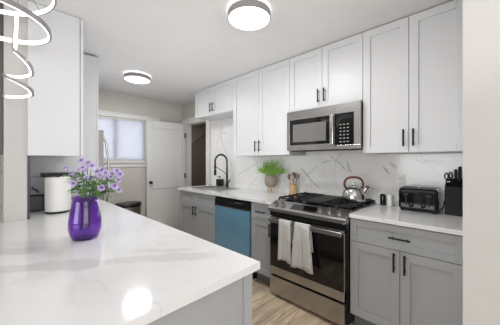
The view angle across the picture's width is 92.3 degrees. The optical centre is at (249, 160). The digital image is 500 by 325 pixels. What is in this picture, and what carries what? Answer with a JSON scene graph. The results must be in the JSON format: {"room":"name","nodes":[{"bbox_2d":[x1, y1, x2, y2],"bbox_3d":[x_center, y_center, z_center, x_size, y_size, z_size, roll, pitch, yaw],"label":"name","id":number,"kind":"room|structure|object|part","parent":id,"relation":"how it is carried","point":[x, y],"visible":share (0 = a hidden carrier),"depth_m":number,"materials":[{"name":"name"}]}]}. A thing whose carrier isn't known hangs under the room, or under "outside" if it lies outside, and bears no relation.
{"room":"kitchen","nodes":[
{"label":"kitchen","id":0,"kind":"room"},
{"bbox_2d":[3,0,26,222],"bbox_3d":[-2.345,0.100,2.358,2.070,2.440,0.115,0,0,44],"label":"wall","id":1,"kind":"structure","parent":0,"point":[14,109],"depth_m":1.64,"materials":[{"name":"paint"}]},
{"bbox_2d":[0,2,2,153],"bbox_3d":[-1.956,-0.580,1.617,0.340,1.060,0.408,0,0,44],"label":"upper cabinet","id":2,"kind":"object","parent":1,"relation":"attached to","point":[1,3],"visible":0.92,"depth_m":1.64,"materials":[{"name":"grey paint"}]},
{"bbox_2d":[27,156,29,218],"bbox_3d":[-1.554,0.186,1.685,0.006,0.447,0.013,0,0,44],"label":"trim","id":3,"kind":"structure","parent":1,"relation":"attached to","point":[28,157],"depth_m":1.68,"materials":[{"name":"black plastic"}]},
{"bbox_2d":[27,1,82,156],"bbox_3d":[-1.657,-0.577,2.027,0.655,1.078,0.362,0,0,44],"label":"upper cabinet","id":4,"kind":"object","parent":1,"relation":"attached to","point":[55,109],"visible":0.98,"depth_m":1.78,"materials":[{"name":"white paint"}]},
{"bbox_3d":[-1.445,-0.577,2.010,0.323,1.070,0.020,0,0,44],"label":"door","id":5,"kind":"part","parent":4,"relation":"part of","materials":[{"name":"white paint"}]},
{"bbox_2d":[0,90,181,222],"bbox_3d":[-3.473,0.100,2.767,0.120,2.440,6.155,0,0,44],"label":"wall","id":6,"kind":"structure","parent":0,"point":[132,183],"depth_m":4.17,"materials":[{"name":"paint"}]},
{"bbox_2d":[98,110,159,166],"bbox_3d":[-2.185,-0.350,4.050,0.150,0.910,1.340,0,0,44],"label":"window","id":7,"kind":"structure","parent":6,"relation":"in","point":[124,138],"depth_m":4.09,"materials":[{"name":"paint"}]},
{"bbox_2d":[98,118,143,159],"bbox_3d":[-2.246,-0.355,4.004,0.018,0.670,0.950,0,0,44],"label":"blind","id":8,"kind":"object","parent":7,"relation":"attached to","point":[124,138],"depth_m":4.09,"materials":[{"name":"white fabric"}]},
{"bbox_3d":[-2.248,-0.360,4.006,0.040,0.720,0.952,0,0,44],"label":"blind rail","id":9,"kind":"part","parent":7,"relation":"part of","materials":[{"name":"paint"}]},
{"bbox_3d":[-2.223,0.055,3.982,0.110,0.100,1.170,0,0,44],"label":"sill","id":10,"kind":"part","parent":7,"relation":"part of","materials":[{"name":"paint"}]},
{"bbox_2d":[146,120,185,228],"bbox_3d":[-1.550,0.293,4.493,0.739,2.030,0.162,0,0,-40],"label":"door","id":11,"kind":"structure","parent":6,"relation":"in","point":[165,141],"depth_m":4.46,"materials":[{"name":"paint"}]},
{"bbox_2d":[191,133,205,185],"bbox_3d":[-1.572,0.215,6.217,0.099,2.210,1.420,0,0,44],"label":"wall","id":12,"kind":"structure","parent":0,"point":[198,148],"depth_m":6.38,"materials":[{"name":"paint"}]},
{"bbox_2d":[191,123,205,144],"bbox_3d":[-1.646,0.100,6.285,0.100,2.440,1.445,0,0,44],"label":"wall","id":13,"kind":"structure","parent":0,"point":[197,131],"depth_m":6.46,"materials":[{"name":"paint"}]},
{"bbox_2d":[26,0,452,104],"bbox_3d":[-0.557,-1.170,1.511,9.100,0.100,8.400,0,0,44],"label":"ceiling","id":14,"kind":"structure","parent":0,"point":[185,48],"depth_m":2.11,"materials":[{"name":"paint"}]},
{"bbox_2d":[0,0,56,97],"bbox_3d":[-1.410,-0.740,1.392,0.459,0.758,0.452,0,0,44],"label":"pendant","id":15,"kind":"object","parent":14,"relation":"hanging from","point":[24,12],"visible":1,"depth_m":1.41,"materials":[{"name":"white"}]},
{"bbox_2d":[124,72,150,83],"bbox_3d":[-1.473,-1.084,3.139,0.320,0.070,0.320,0,0,44],"label":"ceiling light","id":16,"kind":"object","parent":14,"relation":"attached to","point":[133,77],"visible":1,"depth_m":3.07,"materials":[{"name":"white plastic"}]},
{"bbox_2d":[124,76,149,83],"bbox_3d":[-1.473,-1.075,3.139,0.302,0.051,0.302,0,0,44],"label":"diffuser","id":17,"kind":"object","parent":16,"relation":"attached to","point":[133,79],"depth_m":3.10,"materials":[{"name":"white plastic"}]},
{"bbox_2d":[228,0,270,30],"bbox_3d":[-0.006,-1.084,1.793,0.320,0.070,0.320,0,0,44],"label":"ceiling light","id":18,"kind":"object","parent":14,"relation":"attached to","point":[246,15],"visible":1,"depth_m":1.74,"materials":[{"name":"white plastic"}]},
{"bbox_2d":[178,229,356,324],"bbox_3d":[-0.557,1.360,1.511,9.100,0.080,8.400,0,0,44],"label":"floor","id":19,"kind":"structure","parent":0,"point":[268,308],"depth_m":2.10,"materials":[{"name":"wood"}]},
{"bbox_2d":[30,54,97,201],"bbox_3d":[-1.833,0.111,2.357,0.039,2.418,0.591,0,0,44],"label":"panel","id":20,"kind":"object","parent":19,"relation":"on","point":[38,165],"visible":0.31,"depth_m":2.48,"materials":[{"name":"white paint"}]},
{"bbox_2d":[98,130,109,201],"bbox_3d":[-2.116,0.492,2.735,0.875,1.655,0.714,0,0,44],"label":"refrigerator","id":21,"kind":"object","parent":19,"relation":"on","point":[101,139],"visible":0.16,"depth_m":2.63,"materials":[{"name":"grey metal"}]},
{"bbox_2d":[115,201,141,214],"bbox_3d":[-1.958,0.995,3.865,0.307,0.650,0.408,0,0,44],"label":"trash can","id":22,"kind":"object","parent":19,"relation":"on","point":[134,206],"visible":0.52,"depth_m":3.80,"materials":[{"name":"grey metal"}]},
{"bbox_3d":[-1.963,0.703,3.870,0.293,0.065,0.408,0,0,44],"label":"bin lid","id":23,"kind":"part","parent":22,"relation":"part of","materials":[{"name":"black plastic"}]},
{"bbox_2d":[147,273,251,324],"bbox_3d":[-0.479,0.880,1.037,0.814,0.880,0.636,0,0,44],"label":"base cabinet","id":24,"kind":"object","parent":19,"relation":"on","point":[231,304],"visible":0.21,"depth_m":0.85,"materials":[{"name":"grey paint"}]},
{"bbox_2d":[0,199,259,324],"bbox_3d":[-1.155,0.425,1.380,2.282,0.030,1.081,0,0,44],"label":"countertop","id":25,"kind":"structure","parent":24,"relation":"on","point":[138,269],"depth_m":0.91,"materials":[{"name":"stone"}]},
{"bbox_2d":[30,172,79,211],"bbox_3d":[-1.714,0.258,2.104,0.250,0.305,0.345,0,0,44],"label":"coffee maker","id":26,"kind":"object","parent":25,"relation":"on","point":[37,183],"visible":0.47,"depth_m":1.96,"materials":[{"name":"black plastic"}]},
{"bbox_3d":[-1.802,0.207,2.024,0.195,0.144,0.098,0,0,44],"label":"water tank","id":27,"kind":"part","parent":26,"relation":"part of","materials":[{"name":"plastic"}]},
{"bbox_2d":[44,176,70,213],"bbox_3d":[-1.536,0.265,1.922,0.166,0.291,0.166,0,0,22],"label":"paper towel roll","id":28,"kind":"object","parent":25,"relation":"on","point":[57,198],"visible":0.87,"depth_m":1.86,"materials":[{"name":"white paper"}]},
{"bbox_2d":[67,195,101,240],"bbox_3d":[-0.872,0.299,1.270,0.150,0.222,0.150,0,0,44],"label":"vase","id":29,"kind":"object","parent":25,"relation":"on","point":[84,219],"visible":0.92,"depth_m":1.22,"materials":[{"name":"purple glass"}]},
{"bbox_2d":[62,156,123,197],"bbox_3d":[-0.842,0.168,1.266,0.391,0.384,0.174,0,0,13],"label":"flower bouquet","id":30,"kind":"object","parent":29,"relation":"in","point":[100,188],"visible":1,"depth_m":1.25,"materials":[{"name":"purple plant"}]},
{"bbox_2d":[179,188,224,243],"bbox_3d":[-0.557,0.880,3.589,0.883,0.880,0.672,0,0,44],"label":"base cabinet","id":31,"kind":"object","parent":19,"relation":"on","point":[196,210],"visible":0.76,"depth_m":3.34,"materials":[{"name":"grey paint"}]},
{"bbox_3d":[-0.917,0.534,3.534,0.438,0.168,0.020,0,0,44],"label":"drawer","id":32,"kind":"part","parent":31,"relation":"part of","materials":[{"name":"grey paint"}]},
{"bbox_3d":[-0.917,0.906,3.534,0.438,0.569,0.020,0,0,44],"label":"door","id":33,"kind":"part","parent":31,"relation":"part of","materials":[{"name":"grey paint"}]},
{"bbox_3d":[-0.599,0.906,3.227,0.438,0.569,0.020,0,0,44],"label":"door","id":34,"kind":"part","parent":31,"relation":"part of","materials":[{"name":"grey paint"}]},
{"bbox_3d":[-0.599,0.534,3.227,0.438,0.168,0.020,0,0,44],"label":"drawer","id":35,"kind":"part","parent":31,"relation":"part of","materials":[{"name":"grey paint"}]},
{"bbox_2d":[178,185,294,204],"bbox_3d":[-0.215,0.425,3.271,1.841,0.030,0.661,0,0,44],"label":"countertop","id":36,"kind":"structure","parent":31,"relation":"on","point":[253,195],"depth_m":3.01,"materials":[{"name":"stone"}]},
{"bbox_2d":[191,185,236,190],"bbox_3d":[-0.538,0.508,3.589,0.664,0.204,0.379,0,0,44],"label":"sink","id":37,"kind":"object","parent":36,"relation":"in","point":[210,186],"visible":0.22,"depth_m":3.73,"materials":[{"name":"silver metal"}]},
{"bbox_2d":[195,186,231,189],"bbox_3d":[-0.538,0.511,3.589,0.640,0.198,0.355,0,0,44],"label":"basin","id":38,"kind":"object","parent":37,"relation":"in","point":[200,187],"depth_m":3.78,"materials":[{"name":"silver metal"}]},
{"bbox_2d":[216,176,223,185],"bbox_3d":[-0.491,0.329,3.897,0.110,0.163,0.086,0,0,44],"label":"soap dispenser","id":39,"kind":"object","parent":36,"relation":"on","point":[219,182],"visible":0.97,"depth_m":3.87,"materials":[{"name":"black plastic"}]},
{"bbox_2d":[214,154,229,186],"bbox_3d":[-0.439,0.150,3.688,0.255,0.520,0.108,0,0,-22],"label":"kitchen faucet","id":40,"kind":"object","parent":36,"relation":"on","point":[218,155],"visible":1,"depth_m":3.71,"materials":[{"name":"black metal"}]},
{"bbox_3d":[-0.443,0.002,3.680,0.236,0.217,0.027,0,0,-39],"label":"spout","id":41,"kind":"part","parent":40,"relation":"part of","materials":[{"name":"black metal"}]},
{"bbox_2d":[257,159,287,192],"bbox_3d":[0.256,0.184,3.075,0.527,0.454,0.256,0,0,44],"label":"potted plant","id":42,"kind":"object","parent":36,"relation":"on","point":[270,179],"visible":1,"depth_m":3.03,"materials":[{"name":"green plant"}]},
{"bbox_3d":[0.268,0.260,3.078,0.158,0.144,0.158,0,0,44],"label":"pot","id":43,"kind":"part","parent":42,"relation":"part of","materials":[{"name":"ceramic"}]},
{"bbox_2d":[289,184,296,194],"bbox_3d":[0.519,0.347,2.877,0.096,0.125,0.096,0,0,44],"label":"utensil crock","id":44,"kind":"object","parent":36,"relation":"on","point":[292,188],"visible":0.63,"depth_m":2.84,"materials":[{"name":"brown wood"}]},
{"bbox_2d":[214,196,256,278],"bbox_3d":[-0.007,0.881,3.062,0.632,0.878,0.642,0,0,44],"label":"dishwasher","id":45,"kind":"object","parent":19,"relation":"on","point":[233,217],"visible":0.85,"depth_m":2.80,"materials":[{"name":"blue metal"}]},
{"bbox_3d":[-0.217,0.877,2.852,0.606,0.645,0.035,0,0,44],"label":"door panel","id":46,"kind":"part","parent":45,"relation":"part of","materials":[{"name":"blue metal"}]},
{"bbox_3d":[-0.218,0.511,2.851,0.606,0.082,0.037,0,0,44],"label":"control panel","id":47,"kind":"part","parent":45,"relation":"part of","materials":[{"name":"black plastic"}]},
{"bbox_2d":[251,202,271,283],"bbox_3d":[0.332,0.880,2.731,0.308,0.880,0.672,0,0,44],"label":"base cabinet","id":48,"kind":"object","parent":19,"relation":"on","point":[260,225],"visible":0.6,"depth_m":2.53,"materials":[{"name":"grey paint"}]},
{"bbox_3d":[0.131,0.906,2.522,0.304,0.569,0.020,0,0,44],"label":"door","id":49,"kind":"part","parent":48,"relation":"part of","materials":[{"name":"grey paint"}]},
{"bbox_3d":[0.131,0.534,2.522,0.304,0.168,0.020,0,0,44],"label":"drawer","id":50,"kind":"part","parent":48,"relation":"part of","materials":[{"name":"grey paint"}]},
{"bbox_2d":[268,192,374,324],"bbox_3d":[0.688,0.841,2.329,0.758,0.959,0.736,0,0,44],"label":"gas range","id":51,"kind":"object","parent":19,"relation":"on","point":[325,292],"visible":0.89,"depth_m":2.01,"materials":[{"name":"silver metal"}]},
{"bbox_2d":[278,219,292,263],"bbox_3d":[0.314,0.725,2.172,0.144,0.376,0.058,0,0,44],"label":"dish towel","id":52,"kind":"object","parent":51,"relation":"hanging from","point":[285,233],"visible":1,"depth_m":2.15,"materials":[{"name":"white fabric"}]},
{"bbox_2d":[290,222,312,273],"bbox_3d":[0.442,0.735,2.049,0.220,0.396,0.058,0,0,44],"label":"dish towel","id":53,"kind":"object","parent":51,"relation":"hanging from","point":[302,245],"visible":1,"depth_m":2.03,"materials":[{"name":"white fabric"}]},
{"bbox_3d":[0.450,0.567,2.083,0.716,0.037,0.052,0,0,44],"label":"oven handle","id":54,"kind":"part","parent":51,"relation":"part of","materials":[{"name":"metal"}]},
{"bbox_3d":[0.476,1.200,2.123,0.738,0.170,0.045,0,0,44],"label":"storage drawer","id":55,"kind":"part","parent":51,"relation":"part of","materials":[{"name":"metal"}]},
{"bbox_3d":[0.476,0.820,2.123,0.738,0.550,0.045,0,0,44],"label":"oven door","id":56,"kind":"part","parent":51,"relation":"part of","materials":[{"name":"metal"}]},
{"bbox_3d":[0.495,0.440,2.129,0.758,0.090,0.129,0,0,44],"label":"control panel","id":57,"kind":"part","parent":51,"relation":"part of","materials":[{"name":"metal"}]},
{"bbox_3d":[0.589,0.408,2.021,0.048,0.050,0.053,0,0,44],"label":"knob","id":58,"kind":"part","parent":51,"relation":"part of","materials":[{"name":"metal"}]},
{"bbox_2d":[280,196,374,211],"bbox_3d":[0.741,0.409,2.384,0.758,0.022,0.583,0,0,44],"label":"cooktop","id":59,"kind":"object","parent":51,"relation":"in","point":[352,209],"depth_m":2.18,"materials":[{"name":"black"}]},
{"bbox_3d":[0.650,0.408,1.962,0.048,0.050,0.053,0,0,44],"label":"knob","id":60,"kind":"part","parent":51,"relation":"part of","materials":[{"name":"metal"}]},
{"bbox_3d":[0.712,0.408,1.903,0.048,0.050,0.053,0,0,44],"label":"knob","id":61,"kind":"part","parent":51,"relation":"part of","materials":[{"name":"metal"}]},
{"bbox_2d":[342,176,368,201],"bbox_3d":[0.956,0.251,2.198,0.218,0.222,0.206,0,0,44],"label":"tea kettle","id":62,"kind":"object","parent":51,"relation":"on","point":[352,193],"visible":1,"depth_m":2.15,"materials":[{"name":"silver metal"}]},
{"bbox_2d":[350,218,462,324],"bbox_3d":[1.234,0.880,1.859,0.677,0.880,0.672,0,0,44],"label":"base cabinet","id":63,"kind":"object","parent":19,"relation":"on","point":[400,275],"visible":0.91,"depth_m":1.62,"materials":[{"name":"grey paint"}]},
{"bbox_3d":[0.911,0.906,1.768,0.335,0.569,0.020,0,0,44],"label":"door","id":64,"kind":"part","parent":63,"relation":"part of","materials":[{"name":"grey paint"}]},
{"bbox_3d":[0.990,0.700,1.653,0.013,0.130,0.036,0,0,44],"label":"handle","id":65,"kind":"part","parent":63,"relation":"part of","materials":[{"name":"black metal"}]},
{"bbox_3d":[1.013,0.534,1.630,0.130,0.013,0.036,0,0,44],"label":"handle","id":66,"kind":"part","parent":63,"relation":"part of","materials":[{"name":"black metal"}]},
{"bbox_3d":[1.036,0.700,1.608,0.013,0.130,0.036,0,0,44],"label":"handle","id":67,"kind":"part","parent":63,"relation":"part of","materials":[{"name":"black metal"}]},
{"bbox_2d":[349,203,462,235],"bbox_3d":[1.242,0.425,1.864,0.676,0.030,0.661,0,0,44],"label":"countertop","id":68,"kind":"structure","parent":63,"relation":"on","point":[439,222],"depth_m":1.74,"materials":[{"name":"stone"}]},
{"bbox_2d":[380,194,385,204],"bbox_3d":[1.234,0.359,2.228,0.048,0.102,0.048,0,0,44],"label":"pepper shaker","id":69,"kind":"object","parent":68,"relation":"on","point":[382,196],"visible":1,"depth_m":2.21,"materials":[{"name":"black"}]},
{"bbox_2d":[387,194,392,205],"bbox_3d":[1.270,0.359,2.179,0.048,0.102,0.048,0,0,44],"label":"salt shaker","id":70,"kind":"object","parent":68,"relation":"on","point":[389,197],"visible":1,"depth_m":2.16,"materials":[{"name":"white ceramic"}]},
{"bbox_2d":[399,186,444,213],"bbox_3d":[1.405,0.314,1.970,0.287,0.192,0.240,0,0,44],"label":"toaster","id":71,"kind":"object","parent":68,"relation":"on","point":[428,199],"visible":1,"depth_m":1.90,"materials":[{"name":"black metal"}]},
{"bbox_3d":[1.394,0.223,1.976,0.238,0.007,0.166,0,0,44],"label":"plate","id":72,"kind":"part","parent":71,"relation":"part of","materials":[{"name":"black"}]},
{"bbox_2d":[445,179,462,215],"bbox_3d":[1.579,0.275,1.854,0.104,0.270,0.160,0,0,44],"label":"knife block","id":73,"kind":"object","parent":68,"relation":"on","point":[454,188],"visible":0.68,"depth_m":1.80,"materials":[{"name":"black plastic"}]},
{"bbox_2d":[444,172,452,181],"bbox_3d":[1.541,0.175,1.862,0.057,0.180,0.010,0,0,44],"label":"scissors","id":74,"kind":"object","parent":73,"relation":"in","point":[448,175],"visible":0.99,"depth_m":1.86,"materials":[{"name":"black plastic"}]},
{"bbox_3d":[1.033,0.534,1.651,0.673,0.168,0.020,0,0,44],"label":"drawer","id":75,"kind":"part","parent":63,"relation":"part of","materials":[{"name":"grey paint"}]},
{"bbox_3d":[1.155,0.906,1.533,0.335,0.569,0.020,0,0,44],"label":"door","id":76,"kind":"part","parent":63,"relation":"part of","materials":[{"name":"grey paint"}]},
{"bbox_2d":[182,102,428,184],"bbox_3d":[0.219,0.100,3.396,4.318,2.440,0.120,0,0,44],"label":"wall","id":77,"kind":"structure","parent":0,"point":[188,110],"depth_m":4.61,"materials":[{"name":"white paint"}]},
{"bbox_2d":[181,117,209,186],"bbox_3d":[-0.993,0.247,4.546,0.945,2.145,0.170,0,0,44],"label":"trim","id":78,"kind":"structure","parent":77,"relation":"attached to","point":[190,121],"depth_m":4.66,"materials":[{"name":"paint"}]},
{"bbox_2d":[195,79,232,120],"bbox_3d":[-0.448,-0.898,3.678,0.915,0.436,0.392,0,0,44],"label":"upper cabinet","id":79,"kind":"object","parent":77,"relation":"attached to","point":[213,103],"visible":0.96,"depth_m":3.54,"materials":[{"name":"white paint"}]},
{"bbox_3d":[-0.717,-0.898,3.729,0.454,0.428,0.020,0,0,44],"label":"door","id":80,"kind":"part","parent":79,"relation":"part of","materials":[{"name":"white paint"}]},
{"bbox_3d":[-0.388,-0.898,3.412,0.454,0.428,0.020,0,0,44],"label":"door","id":81,"kind":"part","parent":79,"relation":"part of","materials":[{"name":"white paint"}]},
{"bbox_2d":[233,59,305,155],"bbox_3d":[0.210,-0.590,3.042,0.916,1.053,0.392,0,0,44],"label":"upper cabinet","id":82,"kind":"object","parent":77,"relation":"attached to","point":[261,97],"visible":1,"depth_m":2.88,"materials":[{"name":"white paint"}]},
{"bbox_3d":[-0.058,-0.590,3.094,0.454,1.045,0.020,0,0,44],"label":"door","id":83,"kind":"part","parent":82,"relation":"part of","materials":[{"name":"white paint"}]},
{"bbox_3d":[0.271,-0.590,2.776,0.454,1.045,0.020,0,0,44],"label":"door","id":84,"kind":"part","parent":82,"relation":"part of","materials":[{"name":"white paint"}]},
{"bbox_2d":[290,33,362,111],"bbox_3d":[0.814,-0.819,2.460,0.762,0.594,0.392,0,0,44],"label":"upper cabinet","id":85,"kind":"object","parent":77,"relation":"attached to","point":[331,74],"visible":0.78,"depth_m":2.31,"materials":[{"name":"white paint"}]},
{"bbox_3d":[0.573,-0.819,2.484,0.377,0.586,0.020,0,0,44],"label":"door","id":86,"kind":"part","parent":85,"relation":"part of","materials":[{"name":"white paint"}]},
{"bbox_2d":[287,101,362,151],"bbox_3d":[0.794,-0.307,2.439,0.758,0.416,0.430,0,0,44],"label":"microwave","id":87,"kind":"object","parent":85,"relation":"attached to","point":[338,127],"visible":0.98,"depth_m":2.26,"materials":[{"name":"silver metal"}]},
{"bbox_3d":[0.599,-0.293,2.395,0.471,0.267,0.020,0,0,44],"label":"door frame glass","id":88,"kind":"part","parent":87,"relation":"part of","materials":[{"name":"black glass"}]},
{"bbox_3d":[0.594,-0.311,2.398,0.527,0.408,0.025,0,0,44],"label":"door","id":89,"kind":"part","parent":87,"relation":"part of","materials":[{"name":"metal"}]},
{"bbox_3d":[0.753,-0.286,2.205,0.034,0.268,0.036,0,0,44],"label":"handle","id":90,"kind":"part","parent":87,"relation":"part of","materials":[{"name":"silver metal"}]},
{"bbox_3d":[0.849,-0.286,2.152,0.173,0.290,0.022,0,0,44],"label":"control panel","id":91,"kind":"part","parent":87,"relation":"part of","materials":[{"name":"black plastic"}]},
{"bbox_3d":[0.867,-0.311,2.134,0.230,0.408,0.025,0,0,44],"label":"frame","id":92,"kind":"part","parent":87,"relation":"part of","materials":[{"name":"metal"}]},
{"bbox_3d":[0.847,-0.819,2.220,0.377,0.586,0.020,0,0,44],"label":"door","id":93,"kind":"part","parent":85,"relation":"part of","materials":[{"name":"white paint"}]},
{"bbox_2d":[211,118,462,210],"bbox_3d":[0.516,-0.135,3.017,3.320,1.090,0.012,0,0,44],"label":"backsplash","id":94,"kind":"structure","parent":77,"relation":"attached to","point":[320,172],"depth_m":2.63,"materials":[{"name":"stone"}]},
{"bbox_2d":[396,175,404,186],"bbox_3d":[1.369,0.185,2.181,0.074,0.116,0.007,0,0,44],"label":"wall outlet","id":95,"kind":"object","parent":94,"relation":"attached to","point":[400,179],"visible":0.94,"depth_m":2.18,"materials":[{"name":"white plastic"}]},
{"bbox_2d":[363,0,462,153],"bbox_3d":[1.332,-0.590,1.960,0.677,1.053,0.392,0,0,44],"label":"upper cabinet","id":96,"kind":"object","parent":77,"relation":"attached to","point":[413,64],"visible":0.95,"depth_m":1.81,"materials":[{"name":"white paint"}]},
{"bbox_3d":[1.106,-0.590,1.970,0.335,1.045,0.020,0,0,44],"label":"door","id":97,"kind":"part","parent":96,"relation":"part of","materials":[{"name":"white paint"}]},
{"bbox_3d":[1.185,-0.178,1.854,0.013,0.130,0.036,0,0,44],"label":"handle","id":98,"kind":"part","parent":96,"relation":"part of","materials":[{"name":"black metal"}]},
{"bbox_3d":[1.231,-0.178,1.810,0.013,0.130,0.036,0,0,44],"label":"handle","id":99,"kind":"part","parent":96,"relation":"part of","materials":[{"name":"black metal"}]},
{"bbox_3d":[1.349,-0.590,1.734,0.335,1.045,0.020,0,0,44],"label":"door","id":100,"kind":"part","parent":96,"relation":"part of","materials":[{"name":"white paint"}]},
{"bbox_2d":[345,221,354,324],"bbox_3d":[0.721,0.855,2.363,0.752,0.860,0.641,0,0,44],"label":"panel","id":101,"kind":"object","parent":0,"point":[349,317],"depth_m":1.88,"materials":[{"name":"metal"}]},
{"bbox_2d":[463,0,499,324],"bbox_3d":[2.482,0.100,0.456,3.062,2.440,1.205,0,0,44],"label":"wall","id":102,"kind":"structure","parent":0,"point":[481,18],"depth_m":1.04,"materials":[{"name":"paint"}]}
]}

